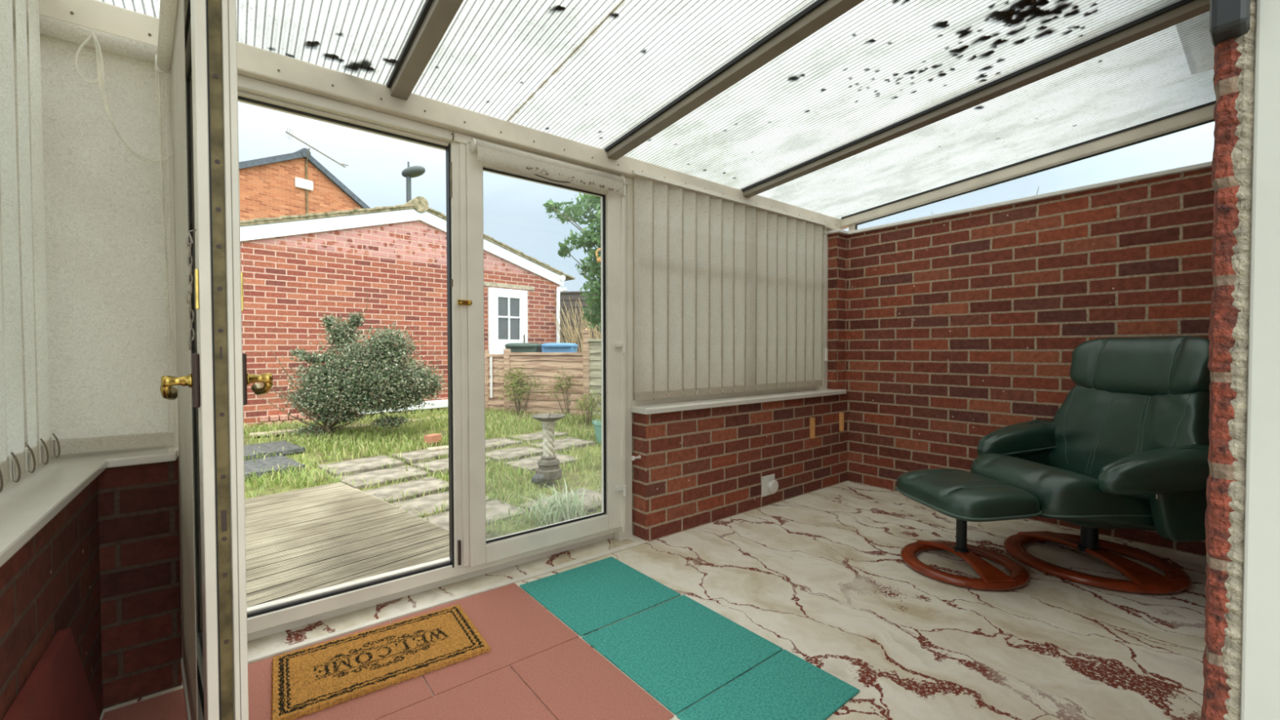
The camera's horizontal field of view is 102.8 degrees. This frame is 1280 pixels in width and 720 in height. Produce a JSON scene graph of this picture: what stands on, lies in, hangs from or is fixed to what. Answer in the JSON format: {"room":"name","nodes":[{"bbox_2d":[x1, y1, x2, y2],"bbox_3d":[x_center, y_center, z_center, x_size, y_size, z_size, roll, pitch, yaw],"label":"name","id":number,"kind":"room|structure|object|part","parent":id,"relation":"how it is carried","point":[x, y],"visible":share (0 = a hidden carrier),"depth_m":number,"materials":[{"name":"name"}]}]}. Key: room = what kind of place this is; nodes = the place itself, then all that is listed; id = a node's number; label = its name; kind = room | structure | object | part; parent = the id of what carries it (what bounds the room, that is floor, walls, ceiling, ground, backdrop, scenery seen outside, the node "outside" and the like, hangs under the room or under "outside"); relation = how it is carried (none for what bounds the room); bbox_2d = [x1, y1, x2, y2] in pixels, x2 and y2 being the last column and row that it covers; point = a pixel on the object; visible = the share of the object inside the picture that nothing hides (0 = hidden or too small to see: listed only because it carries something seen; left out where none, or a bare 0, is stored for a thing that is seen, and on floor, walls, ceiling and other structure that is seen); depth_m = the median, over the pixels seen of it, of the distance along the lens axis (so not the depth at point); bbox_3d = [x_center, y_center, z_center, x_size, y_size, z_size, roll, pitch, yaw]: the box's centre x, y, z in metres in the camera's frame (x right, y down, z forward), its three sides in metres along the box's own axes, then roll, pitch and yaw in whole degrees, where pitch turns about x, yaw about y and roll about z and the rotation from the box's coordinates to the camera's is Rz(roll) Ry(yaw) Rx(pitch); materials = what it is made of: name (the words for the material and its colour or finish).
{"room":"sunroom","nodes":[
{"label":"sunroom","id":0,"kind":"room"},
{"bbox_2d":[0,476,102,719],"bbox_3d":[-1.189,0.698,0.851,0.235,0.780,1.200,-1,1,-39],"label":"wall","id":1,"kind":"structure","parent":0,"point":[51,584],"depth_m":1.04,"materials":[{"name":"brick"}]},
{"bbox_2d":[0,166,7,456],"bbox_3d":[-1.276,-0.346,0.820,0.070,1.272,1.290,-1,1,-39],"label":"window","id":2,"kind":"structure","parent":1,"relation":"in","point":[0,166],"depth_m":1.27,"materials":[{"name":"white plastic"}]},
{"bbox_2d":[0,447,178,567],"bbox_3d":[-1.174,0.289,0.952,0.395,0.024,1.450,-1,1,-39],"label":"windowsill","id":3,"kind":"object","parent":1,"relation":"on","point":[27,505],"visible":0.68,"depth_m":1.09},
{"bbox_2d":[97,455,182,709],"bbox_3d":[-1.582,0.686,1.472,0.395,0.780,0.260,-1,1,-39],"label":"wall","id":4,"kind":"structure","parent":0,"point":[140,524],"depth_m":1.44,"materials":[{"name":"brick"}]},
{"bbox_2d":[50,74,178,458],"bbox_3d":[-1.581,-0.314,1.448,0.395,1.184,0.070,-1,1,-39],"label":"window","id":5,"kind":"structure","parent":4,"relation":"in","point":[176,445],"depth_m":1.54,"materials":[{"name":"white plastic"}]},
{"bbox_2d":[12,7,176,456],"bbox_3d":[-1.508,-0.324,1.396,0.364,1.161,0.057,-1,1,-39],"label":"roller blind","id":6,"kind":"object","parent":5,"relation":"attached to","point":[107,340],"visible":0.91,"depth_m":1.42,"materials":[{"name":"white fabric"}]},
{"bbox_3d":[-1.429,-0.463,1.427,0.197,0.845,0.013,-1,1,-39],"label":"bead chain","id":7,"kind":"part","parent":6,"relation":"part of","materials":[{"name":"plastic"}]},
{"bbox_2d":[155,0,198,719],"bbox_3d":[-1.110,0.022,1.223,0.038,1.775,0.736,-1,2,-44],"label":"door","id":8,"kind":"structure","parent":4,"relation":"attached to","point":[170,59],"depth_m":1.26,"materials":[{"name":"white plastic"}]},
{"bbox_3d":[-1.369,-0.142,1.476,0.027,1.410,0.009,-1,2,-44],"label":"bead chain","id":9,"kind":"part","parent":8,"relation":"part of","materials":[{"name":"plastic"}]},
{"bbox_2d":[160,0,272,719],"bbox_3d":[-1.055,0.002,1.265,0.172,1.777,0.799,-1,2,-41],"label":"door","id":10,"kind":"structure","parent":4,"relation":"in","point":[219,380],"depth_m":0.97,"materials":[{"name":"white plastic"}]},
{"bbox_3d":[-0.898,0.052,0.987,0.045,0.051,0.108,-1,2,-44],"label":"lever","id":11,"kind":"part","parent":10,"relation":"part of","materials":[{"name":"gold metal"}]},
{"bbox_3d":[-0.843,-0.133,0.960,0.010,0.228,0.017,0,1,23],"label":"security chain","id":12,"kind":"part","parent":10,"relation":"part of","materials":[{"name":"metal"}]},
{"bbox_3d":[-1.077,-0.001,1.247,0.004,1.600,0.625,-1,2,-44],"label":"glass pane","id":13,"kind":"part","parent":10,"relation":"part of","materials":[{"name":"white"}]},
{"bbox_3d":[-0.831,-0.133,0.958,0.005,0.075,0.018,-1,2,-44],"label":"chain plate","id":14,"kind":"part","parent":10,"relation":"part of","materials":[{"name":"gold metal"}]},
{"bbox_3d":[-1.069,0.003,1.251,0.061,1.777,0.799,-1,2,-44],"label":"frame","id":15,"kind":"part","parent":10,"relation":"part of","materials":[{"name":"white plastic"}]},
{"bbox_3d":[-0.784,-0.134,1.004,0.005,0.075,0.018,-1,2,-44],"label":"chain plate","id":16,"kind":"part","parent":10,"relation":"part of","materials":[{"name":"gold metal"}]},
{"bbox_3d":[-0.807,0.050,1.075,0.045,0.051,0.108,-1,2,-44],"label":"lever","id":17,"kind":"part","parent":10,"relation":"part of","materials":[{"name":"gold metal"}]},
{"bbox_2d":[237,90,632,641],"bbox_3d":[-0.760,0.009,2.150,1.755,1.862,0.186,-1,1,-39],"label":"door frame","id":18,"kind":"structure","parent":4,"relation":"attached to","point":[273,617],"depth_m":1.97,"materials":[{"name":"white plastic"}]},
{"bbox_2d":[12,0,1216,235],"bbox_3d":[0.506,-1.048,1.811,4.170,0.338,2.145,-1,1,-39],"label":"ceiling","id":19,"kind":"structure","parent":0,"point":[855,112],"depth_m":1.93,"materials":[{"name":"white"}]},
{"bbox_2d":[0,0,60,493],"bbox_3d":[-1.171,-0.360,0.859,0.042,1.246,1.220,-1,1,-39],"label":"vertical blind","id":20,"kind":"object","parent":19,"relation":"hanging from","point":[19,460],"visible":1,"depth_m":1.16,"materials":[{"name":"white fabric"}]},
{"bbox_2d":[469,137,625,195],"bbox_3d":[-0.386,-0.854,2.306,0.758,0.101,0.052,-1,1,-39],"label":"roller blind","id":21,"kind":"object","parent":19,"relation":"attached to","point":[500,156],"visible":1,"depth_m":2.25,"materials":[{"name":"white fabric"}]},
{"bbox_3d":[-0.410,-0.818,2.273,0.271,0.031,0.010,-1,1,-39],"label":"loose cord","id":22,"kind":"part","parent":21,"relation":"part of","materials":[{"name":"rubber"}]},
{"bbox_3d":[2.102,-1.087,3.084,0.085,0.250,2.145,-1,1,-39],"label":"rail","id":23,"kind":"part","parent":19,"relation":"part of","materials":[{"name":"plastic"}]},
{"bbox_2d":[99,480,1206,719],"bbox_3d":[1.258,0.977,1.652,5.150,0.060,3.390,-1,1,-39],"label":"floor","id":24,"kind":"structure","parent":0,"point":[821,575],"depth_m":1.90,"materials":[{"name":"stone"}]},
{"bbox_2d":[2,627,99,719],"bbox_3d":[-1.063,0.763,0.901,0.018,0.407,1.020,-1,1,-39],"label":"leaning board","id":25,"kind":"object","parent":24,"relation":"on","point":[57,688],"visible":1,"depth_m":0.99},
{"bbox_2d":[247,534,648,664],"bbox_3d":[-0.695,0.935,2.109,1.770,0.012,0.158,-1,1,-39],"label":"threshold","id":26,"kind":"object","parent":24,"relation":"on","point":[637,541],"visible":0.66,"depth_m":1.97,"materials":[{"name":"white plastic"}]},
{"bbox_2d":[102,556,859,719],"bbox_3d":[-0.415,0.951,1.431,1.677,0.006,1.253,-1,1,-39],"label":"floor","id":27,"kind":"structure","parent":24,"relation":"on","point":[680,651],"depth_m":1.55,"materials":[{"name":"tile"}]},
{"bbox_2d":[271,604,490,719],"bbox_3d":[-0.818,0.936,1.628,0.581,0.015,0.351,-1,1,-35],"label":"doormat","id":28,"kind":"object","parent":27,"relation":"on","point":[317,677],"visible":1,"depth_m":1.58,"materials":[{"name":"brown wicker"}]},
{"bbox_2d":[895,468,1041,591],"bbox_3d":[1.448,0.728,2.298,0.493,0.407,0.534,0,1,-6],"label":"footstool","id":29,"kind":"object","parent":24,"relation":"on","point":[965,496],"visible":1,"depth_m":2.17,"materials":[{"name":"green leather"}]},
{"bbox_3d":[1.446,0.590,2.295,0.390,0.128,0.516,-3,1,-6],"label":"seat","id":30,"kind":"part","parent":29,"relation":"part of","materials":[{"name":"green leather"}]},
{"bbox_2d":[970,335,1210,594],"bbox_3d":[2.040,0.412,2.332,0.858,1.036,0.884,0,1,-6],"label":"recliner chair","id":31,"kind":"object","parent":24,"relation":"on","point":[1127,446],"visible":0.89,"depth_m":2.19,"materials":[{"name":"green leather"}]},
{"bbox_3d":[2.020,0.415,2.678,0.570,0.189,0.174,-1,1,-9],"label":"armrest","id":32,"kind":"part","parent":31,"relation":"part of","materials":[{"name":"green leather"}]},
{"bbox_3d":[1.963,0.588,2.327,0.690,0.227,0.570,4,1,-6],"label":"seat","id":33,"kind":"part","parent":31,"relation":"part of","materials":[{"name":"green leather"}]},
{"bbox_3d":[2.291,0.312,2.354,0.318,0.650,0.700,0,1,-6],"label":"backrest","id":34,"kind":"part","parent":31,"relation":"part of","materials":[{"name":"green leather"}]},
{"bbox_3d":[2.088,0.429,1.988,0.570,0.189,0.174,-1,1,-2],"label":"armrest","id":35,"kind":"part","parent":31,"relation":"part of","materials":[{"name":"green leather"}]},
{"bbox_2d":[631,392,848,542],"bbox_3d":[0.709,0.645,3.300,1.943,0.780,0.260,-1,1,-39],"label":"wall","id":36,"kind":"structure","parent":0,"point":[696,468],"depth_m":2.97,"materials":[{"name":"red brick"}]},
{"bbox_2d":[445,142,626,568],"bbox_3d":[-0.434,-0.021,2.348,0.860,1.754,0.100,-1,1,-39],"label":"door","id":37,"kind":"structure","parent":36,"relation":"in","point":[468,544],"depth_m":2.13,"materials":[{"name":"white plastic"}]},
{"bbox_3d":[-0.767,-0.548,2.071,0.004,0.500,0.020,-1,1,-39],"label":"keep plate","id":38,"kind":"part","parent":37,"relation":"part of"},
{"bbox_2d":[631,454,640,460],"bbox_3d":[-0.021,0.500,2.613,0.050,0.023,0.024,-1,1,-39],"label":"door stop","id":39,"kind":"object","parent":36,"relation":"attached to","point":[633,458],"visible":1,"depth_m":2.60,"materials":[{"name":"white paint"}]},
{"bbox_2d":[626,184,828,408],"bbox_3d":[0.643,-0.354,3.222,1.855,1.184,0.070,-1,1,-39],"label":"window","id":40,"kind":"structure","parent":36,"relation":"in","point":[630,402],"depth_m":2.68,"materials":[{"name":"white plastic"}]},
{"bbox_2d":[631,169,827,400],"bbox_3d":[0.646,-0.385,3.120,1.743,1.163,0.053,-1,1,-39],"label":"vertical blind","id":41,"kind":"object","parent":40,"relation":"attached to","point":[728,295],"visible":1,"depth_m":2.98,"materials":[{"name":"white fabric"}]},
{"bbox_3d":[0.646,0.174,3.121,1.493,0.027,0.003,-1,1,-39],"label":"bead chain","id":42,"kind":"part","parent":41,"relation":"part of","materials":[{"name":"plastic"}]},
{"bbox_3d":[1.323,-0.489,3.642,0.003,0.950,0.003,-1,1,-39],"label":"cord","id":43,"kind":"part","parent":41,"relation":"part of","materials":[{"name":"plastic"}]},
{"bbox_2d":[630,388,846,414],"bbox_3d":[0.698,0.242,3.226,1.890,0.032,0.230,-1,1,-39],"label":"windowsill","id":44,"kind":"object","parent":36,"relation":"attached to","point":[717,402],"visible":0.73,"depth_m":2.96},
{"bbox_2d":[761,473,778,497],"bbox_3d":[0.816,0.788,3.197,0.130,0.126,0.039,-1,1,-39],"label":"electrical outlet","id":45,"kind":"object","parent":36,"relation":"in","point":[770,486],"visible":1,"depth_m":3.19,"materials":[{"name":"white plastic"}]},
{"bbox_3d":[0.834,0.792,3.208,0.080,0.080,0.034,-1,1,-39],"label":"knob","id":46,"kind":"part","parent":45,"relation":"part of","materials":[{"name":"white paint"}]},
{"bbox_2d":[809,417,815,438],"bbox_3d":[1.181,0.465,3.491,0.030,0.140,0.026,-1,1,-39],"label":"batten","id":47,"kind":"object","parent":36,"relation":"attached to","point":[812,420],"visible":1,"depth_m":3.48,"materials":[{"name":"brown wood"}]},
{"bbox_2d":[839,412,844,431],"bbox_3d":[1.472,0.452,3.723,0.028,0.135,0.026,-1,1,-39],"label":"batten","id":48,"kind":"object","parent":36,"relation":"attached to","point":[841,414],"visible":1,"depth_m":3.71,"materials":[{"name":"brown wood"}]},
{"bbox_2d":[826,233,846,389],"bbox_3d":[1.408,-0.344,3.853,0.132,1.172,0.240,-1,1,-39],"label":"wall","id":49,"kind":"structure","parent":0,"point":[837,242],"depth_m":3.75,"materials":[{"name":"red brick"}]},
{"bbox_2d":[845,167,1214,556],"bbox_3d":[2.164,0.058,3.198,0.220,1.952,2.218,-1,1,-39],"label":"wall","id":50,"kind":"structure","parent":0,"point":[961,329],"depth_m":3.03,"materials":[{"name":"red brick"}]},
{"bbox_2d":[826,160,1212,235],"bbox_3d":[2.105,-0.922,3.135,0.402,0.022,2.215,-1,1,-39],"label":"trim","id":51,"kind":"structure","parent":50,"relation":"on","point":[1205,165],"depth_m":2.85,"materials":[{"name":"white paint"}]},
{"bbox_2d":[848,119,1214,231],"bbox_3d":[2.171,-1.038,3.012,0.050,0.220,1.965,-1,1,-39],"label":"beam","id":52,"kind":"structure","parent":50,"relation":"in","point":[853,227],"depth_m":2.88,"materials":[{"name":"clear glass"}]},
{"bbox_3d":[1.572,-0.976,3.764,0.050,0.066,0.045,-1,1,-39],"label":"frame","id":53,"kind":"part","parent":52,"relation":"part of","materials":[{"name":"plastic"}]},
{"bbox_2d":[1240,0,1279,719],"bbox_3d":[0.553,-0.164,0.286,0.013,2.320,0.268,-1,1,-39],"label":"wall","id":54,"kind":"structure","parent":0,"point":[1260,637],"depth_m":0.38,"materials":[{"name":"paint"}]},
{"bbox_3d":[3.076,-0.310,2.302,6.462,2.720,0.274,-1,1,-39],"label":"wall","id":55,"kind":"structure","parent":0,"visible":0},
{"bbox_2d":[1200,0,1256,719],"bbox_3d":[0.483,0.333,0.423,0.066,1.320,0.024,-1,1,-39],"label":"brick edge","id":56,"kind":"structure","parent":55,"relation":"attached to","point":[1233,78],"depth_m":0.40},
{"bbox_2d":[1208,0,1250,47],"bbox_3d":[0.453,-0.307,0.391,0.035,0.118,0.020,-1,1,-39],"label":"sensor box","id":57,"kind":"object","parent":56,"relation":"attached to","point":[1228,19],"visible":1,"depth_m":0.38,"materials":[{"name":"plastic"}]},
{"label":"outside","id":58,"kind":"structure","parent":0,"visible":0},
{"bbox_2d":[243,406,601,539],"bbox_3d":[-2.824,0.855,9.288,18.000,0.210,13.500,-1,1,-39],"label":"ground","id":59,"kind":"structure","parent":58,"point":[348,457],"depth_m":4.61,"materials":[{"name":"plant"}]},
{"bbox_2d":[244,454,305,479],"bbox_3d":[-3.491,0.931,4.163,0.623,0.046,1.161,2,2,40],"label":"slab","id":60,"kind":"object","parent":59,"relation":"on","point":[260,464],"visible":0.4,"depth_m":4.40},
{"bbox_2d":[244,440,305,459],"bbox_3d":[-3.845,0.877,4.699,0.622,0.046,1.165,1,2,40],"label":"slab","id":61,"kind":"object","parent":59,"relation":"on","point":[271,446],"visible":0.42,"depth_m":4.90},
{"bbox_2d":[249,428,310,436],"bbox_3d":[-4.006,0.817,5.866,0.770,0.030,0.140,-1,2,-44],"label":"kerb stone","id":62,"kind":"object","parent":59,"relation":"on","point":[257,433],"visible":0.41,"depth_m":5.69,"materials":[{"name":"stone"}]},
{"bbox_2d":[244,482,449,607],"bbox_3d":[-2.277,1.009,2.246,2.440,0.030,2.608,1,2,41],"label":"decking","id":63,"kind":"object","parent":59,"relation":"on","point":[304,540],"visible":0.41,"depth_m":2.78,"materials":[{"name":"beige wood"}]},
{"bbox_2d":[258,300,448,438],"bbox_3d":[-3.179,0.100,5.715,2.259,1.770,1.245,0,1,2],"label":"bush","id":64,"kind":"object","parent":59,"relation":"on","point":[366,378],"visible":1,"depth_m":5.57,"materials":[{"name":"green plant"}]},
{"bbox_2d":[317,454,404,477],"bbox_3d":[-2.520,0.959,4.623,0.455,0.045,0.586,2,2,41],"label":"paving slab","id":65,"kind":"object","parent":59,"relation":"on","point":[370,464],"visible":0.69,"depth_m":4.57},
{"bbox_2d":[336,465,429,488],"bbox_3d":[-2.173,0.995,4.322,0.455,0.046,0.611,1,1,42],"label":"paving slab","id":66,"kind":"object","parent":59,"relation":"on","point":[391,473],"visible":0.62,"depth_m":4.27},
{"bbox_2d":[343,415,444,429],"bbox_3d":[-3.083,0.799,6.552,0.200,0.035,1.299,1,2,43],"label":"kerb stone","id":67,"kind":"object","parent":59,"relation":"on","point":[443,415],"visible":0.22,"depth_m":6.28,"materials":[{"name":"concrete"}]},
{"bbox_2d":[362,476,448,503],"bbox_3d":[-1.816,1.025,3.998,0.450,0.045,0.613,0,2,40],"label":"paving slab","id":68,"kind":"object","parent":59,"relation":"on","point":[420,485],"visible":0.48,"depth_m":3.97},
{"bbox_2d":[240,195,574,426],"bbox_3d":[-5.123,-0.750,9.595,5.760,3.495,5.520,-1,2,-44],"label":"garage","id":69,"kind":"structure","parent":59,"relation":"on","point":[296,269],"depth_m":7.26,"materials":[{"name":"brick"}]},
{"bbox_3d":[-2.268,-0.247,8.814,0.740,1.950,0.060,-1,2,-44],"label":"door frame","id":70,"kind":"part","parent":69,"relation":"part of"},
{"bbox_3d":[-2.270,-0.712,8.806,0.420,0.780,0.004,-1,2,-44],"label":"pane","id":71,"kind":"part","parent":69,"relation":"part of","materials":[{"name":"grey glass"}]},
{"bbox_2d":[391,448,448,464],"bbox_3d":[-2.088,0.942,5.093,0.430,0.045,0.614,0,1,41],"label":"paving slab","id":72,"kind":"object","parent":59,"relation":"on","point":[415,455],"visible":0.44,"depth_m":4.95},
{"bbox_2d":[423,433,441,444],"bbox_3d":[-2.203,0.835,5.425,0.100,0.085,0.150,0,1,23],"label":"brick","id":73,"kind":"object","parent":59,"relation":"on","point":[428,438],"visible":0.89,"depth_m":5.37,"materials":[{"name":"orange brick"}]},
{"bbox_2d":[426,444,448,451],"bbox_3d":[-2.024,0.911,5.280,0.323,0.030,0.120,-1,1,-38],"label":"kerb stone","id":74,"kind":"object","parent":59,"relation":"on","point":[442,447],"visible":0.56,"depth_m":5.22,"materials":[{"name":"stone"}]},
{"bbox_2d":[391,490,491,517],"bbox_3d":[-1.447,1.044,3.693,0.452,0.045,0.615,1,2,43],"label":"paving slab","id":75,"kind":"object","parent":59,"relation":"on","point":[425,503],"visible":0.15,"depth_m":3.63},
{"bbox_2d":[412,457,488,475],"bbox_3d":[-1.760,0.978,4.783,0.415,0.045,0.570,1,2,39],"label":"paving slab","id":76,"kind":"object","parent":59,"relation":"on","point":[444,463],"visible":0.38,"depth_m":4.63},
{"bbox_2d":[421,499,529,530],"bbox_3d":[-1.102,1.051,3.393,0.431,0.046,0.611,0,1,40],"label":"paving slab","id":77,"kind":"object","parent":59,"relation":"on","point":[442,519],"visible":0.33,"depth_m":3.41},
{"bbox_2d":[484,350,488,409],"bbox_3d":[-2.388,0.390,7.911,0.090,1.074,0.090,0,1,-4],"label":"fence post","id":78,"kind":"object","parent":59,"relation":"on","point":[486,352],"visible":0.29,"depth_m":7.87,"materials":[{"name":"brown wood"}]},
{"bbox_2d":[485,354,504,411],"bbox_3d":[-2.205,0.366,7.826,0.402,0.907,0.080,0,1,22],"label":"fence","id":79,"kind":"object","parent":59,"relation":"on","point":[494,360],"visible":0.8,"depth_m":7.82,"materials":[{"name":"brown wood"}]},
{"bbox_3d":[-2.203,-0.068,7.824,0.402,0.040,0.065,0,1,22],"label":"rail","id":80,"kind":"part","parent":79,"relation":"part of","materials":[{"name":"brown wood"}]},
{"bbox_2d":[484,437,522,451],"bbox_3d":[-1.653,0.925,5.562,0.436,0.046,0.593,0,1,42],"label":"paving slab","id":81,"kind":"object","parent":59,"relation":"on","point":[488,442],"visible":0.48,"depth_m":5.56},
{"bbox_2d":[503,348,511,413],"bbox_3d":[-2.015,0.380,7.761,0.090,1.098,0.090,0,1,-4],"label":"fence post","id":82,"kind":"object","parent":59,"relation":"on","point":[506,351],"visible":0.47,"depth_m":7.71,"materials":[{"name":"brown wood"}]},
{"bbox_2d":[484,446,542,463],"bbox_3d":[-1.304,0.964,5.233,0.454,0.046,0.612,0,1,41],"label":"paving slab","id":83,"kind":"object","parent":59,"relation":"on","point":[509,453],"visible":0.55,"depth_m":5.15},
{"bbox_2d":[489,363,542,415],"bbox_3d":[-1.786,0.430,7.602,0.830,0.771,0.851,-1,1,-39],"label":"shrub","id":84,"kind":"object","parent":59,"relation":"on","point":[514,375],"visible":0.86,"depth_m":7.53,"materials":[{"name":"green plant"}]},
{"bbox_2d":[505,342,542,352],"bbox_3d":[-1.877,0.255,8.350,0.546,1.065,0.693,0,1,0],"label":"wheelie bin","id":85,"kind":"object","parent":59,"relation":"on","point":[515,347],"visible":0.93,"depth_m":8.04,"materials":[{"name":"green plastic"}]},
{"bbox_3d":[-1.877,-0.227,8.319,0.546,0.100,0.651,0,1,0],"label":"lid","id":86,"kind":"part","parent":85,"relation":"part of","materials":[{"name":"green plastic"}]},
{"bbox_2d":[531,473,545,483],"bbox_3d":[-0.836,0.970,4.160,0.115,0.077,0.094,-1,1,-39],"label":"stone","id":87,"kind":"object","parent":59,"relation":"on","point":[538,478],"visible":1,"depth_m":4.14,"materials":[{"name":"stone"}]},
{"bbox_2d":[508,431,568,442],"bbox_3d":[-1.206,0.907,6.047,0.413,0.046,0.614,0,1,39],"label":"paving slab","id":88,"kind":"object","parent":59,"relation":"on","point":[535,436],"visible":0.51,"depth_m":5.95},
{"bbox_2d":[503,453,579,474],"bbox_3d":[-0.942,0.995,4.948,0.432,0.045,0.635,1,2,42],"label":"paving slab","id":89,"kind":"object","parent":59,"relation":"on","point":[526,462],"visible":0.52,"depth_m":4.89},
{"bbox_2d":[507,352,583,416],"bbox_3d":[-1.391,0.356,7.533,1.328,0.933,0.066,0,1,20],"label":"fence","id":90,"kind":"object","parent":59,"relation":"on","point":[543,363],"visible":0.79,"depth_m":7.50,"materials":[{"name":"brown wood"}]},
{"bbox_3d":[-1.392,-0.091,7.524,1.328,0.040,0.065,0,1,20],"label":"rail","id":91,"kind":"part","parent":90,"relation":"part of","materials":[{"name":"brown wood"}]},
{"bbox_2d":[531,413,564,480],"bbox_3d":[-0.767,0.719,4.288,0.279,0.547,0.279,-1,1,-24],"label":"birdbath","id":92,"kind":"object","parent":59,"relation":"on","point":[548,464],"visible":0.99,"depth_m":4.24,"materials":[{"name":"grey stone"}]},
{"bbox_2d":[531,413,564,422],"bbox_3d":[-0.768,0.486,4.284,0.280,0.044,0.280,-1,1,-39],"label":"bowl","id":93,"kind":"object","parent":92,"relation":"on","point":[547,417],"depth_m":4.24,"materials":[{"name":"stone"}]},
{"bbox_2d":[514,478,601,527],"bbox_3d":[-0.496,0.938,3.297,0.646,0.178,0.704,1,1,30],"label":"spiky plant","id":94,"kind":"object","parent":59,"relation":"on","point":[558,508],"visible":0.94,"depth_m":3.30,"materials":[{"name":"green plant"}]},
{"bbox_2d":[541,342,577,352],"bbox_3d":[-1.300,0.254,8.330,0.546,1.065,0.693,0,1,0],"label":"wheelie bin","id":95,"kind":"object","parent":59,"relation":"on","point":[547,347],"visible":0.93,"depth_m":8.02,"materials":[{"name":"blue plastic"}]},
{"bbox_3d":[-1.301,-0.228,8.299,0.546,0.100,0.651,0,1,0],"label":"lid","id":96,"kind":"part","parent":95,"relation":"part of","materials":[{"name":"blue plastic"}]},
{"bbox_2d":[520,487,601,520],"bbox_3d":[-0.492,1.043,3.699,0.453,0.045,0.616,1,1,41],"label":"paving slab","id":97,"kind":"object","parent":59,"relation":"on","point":[590,492],"visible":0.24,"depth_m":3.72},
{"bbox_2d":[540,366,583,413],"bbox_3d":[-1.064,0.446,7.427,0.708,0.784,0.705,-1,1,-39],"label":"shrub","id":98,"kind":"object","parent":59,"relation":"on","point":[560,385],"visible":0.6,"depth_m":7.37,"materials":[{"name":"green plant"}]},
{"bbox_2d":[529,436,595,453],"bbox_3d":[-0.868,0.947,5.705,0.456,0.046,0.613,2,2,41],"label":"paving slab","id":99,"kind":"object","parent":59,"relation":"on","point":[561,443],"visible":0.6,"depth_m":5.65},
{"bbox_2d":[542,192,600,346],"bbox_3d":[0.022,-0.782,5.557,2.126,3.506,1.252,0,1,-11],"label":"tree","id":100,"kind":"object","parent":59,"relation":"on","point":[593,237],"visible":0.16,"depth_m":5.56,"materials":[{"name":"green plant"}]},
{"bbox_2d":[595,248,600,262],"bbox_3d":[-0.407,-1.066,5.200,0.074,0.145,0.064,-1,1,-39],"label":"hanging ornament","id":101,"kind":"object","parent":100,"relation":"hanging from","point":[598,260],"visible":0.62,"depth_m":5.19,"materials":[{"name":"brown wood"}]},
{"bbox_2d":[551,297,600,352],"bbox_3d":[-1.059,-0.168,9.355,1.267,1.929,0.609,-1,2,-41],"label":"dried stems","id":102,"kind":"object","parent":59,"relation":"on","point":[575,331],"visible":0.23,"depth_m":9.19,"materials":[{"name":"plant"}]},
{"bbox_2d":[560,291,600,352],"bbox_3d":[-0.412,-0.392,11.244,2.933,2.274,0.066,0,1,10],"label":"fence","id":103,"kind":"object","parent":59,"relation":"on","point":[574,296],"visible":0.02,"depth_m":11.41,"materials":[{"name":"brown wood"}]},
{"bbox_3d":[-0.414,-1.508,11.222,2.933,0.040,0.065,0,1,10],"label":"rail","id":104,"kind":"part","parent":103,"relation":"part of","materials":[{"name":"wood"}]},
{"bbox_2d":[564,387,601,425],"bbox_3d":[-0.652,0.621,6.830,0.535,0.524,0.616,1,1,30],"label":"shrub","id":105,"kind":"object","parent":59,"relation":"on","point":[592,402],"visible":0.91,"depth_m":6.85,"materials":[{"name":"green plant"}]},
{"bbox_2d":[582,328,590,418],"bbox_3d":[-0.766,0.241,7.308,0.110,1.391,0.110,0,1,-4],"label":"fence post","id":106,"kind":"object","parent":59,"relation":"on","point":[586,333],"visible":0.73,"depth_m":7.26,"materials":[{"name":"brown wood"}]},
{"bbox_2d":[586,338,601,417],"bbox_3d":[0.134,0.270,6.956,1.932,1.127,0.066,0,1,21],"label":"fence","id":107,"kind":"object","parent":59,"relation":"on","point":[595,383],"visible":0.16,"depth_m":7.24,"materials":[{"name":"grey wood"}]},
{"bbox_3d":[0.133,-0.273,6.945,1.932,0.040,0.065,0,1,21],"label":"rail","id":108,"kind":"part","parent":107,"relation":"part of","materials":[{"name":"grey wood"}]},
{"bbox_2d":[591,405,601,443],"bbox_3d":[-0.417,0.732,5.924,0.280,0.428,0.344,0,1,2],"label":"plant pot","id":109,"kind":"object","parent":59,"relation":"on","point":[597,424],"visible":0.38,"depth_m":5.81,"materials":[{"name":"plastic"}]},
{"bbox_3d":[-0.416,0.823,5.892,0.276,0.248,0.276,-1,1,-39],"label":"pot","id":110,"kind":"part","parent":109,"relation":"part of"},
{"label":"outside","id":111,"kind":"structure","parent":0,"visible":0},
{"bbox_3d":[-39.943,-0.003,55.770,120.000,0.100,107.000,-1,1,-39],"label":"ground","id":112,"kind":"structure","parent":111,"visible":0},
{"bbox_2d":[239,127,370,220],"bbox_3d":[-13.476,-3.059,17.654,7.723,7.817,8.200,1,1,33],"label":"house","id":113,"kind":"structure","parent":112,"relation":"on","point":[295,183],"depth_m":15.68,"materials":[{"name":"orange brick"}]},
{"bbox_2d":[401,161,425,202],"bbox_3d":[-7.975,-3.124,18.061,0.816,7.710,0.520,0,1,0],"label":"street lamp","id":114,"kind":"object","parent":112,"relation":"on","point":[410,172],"visible":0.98,"depth_m":17.91,"materials":[{"name":"grey metal"}]}
]}

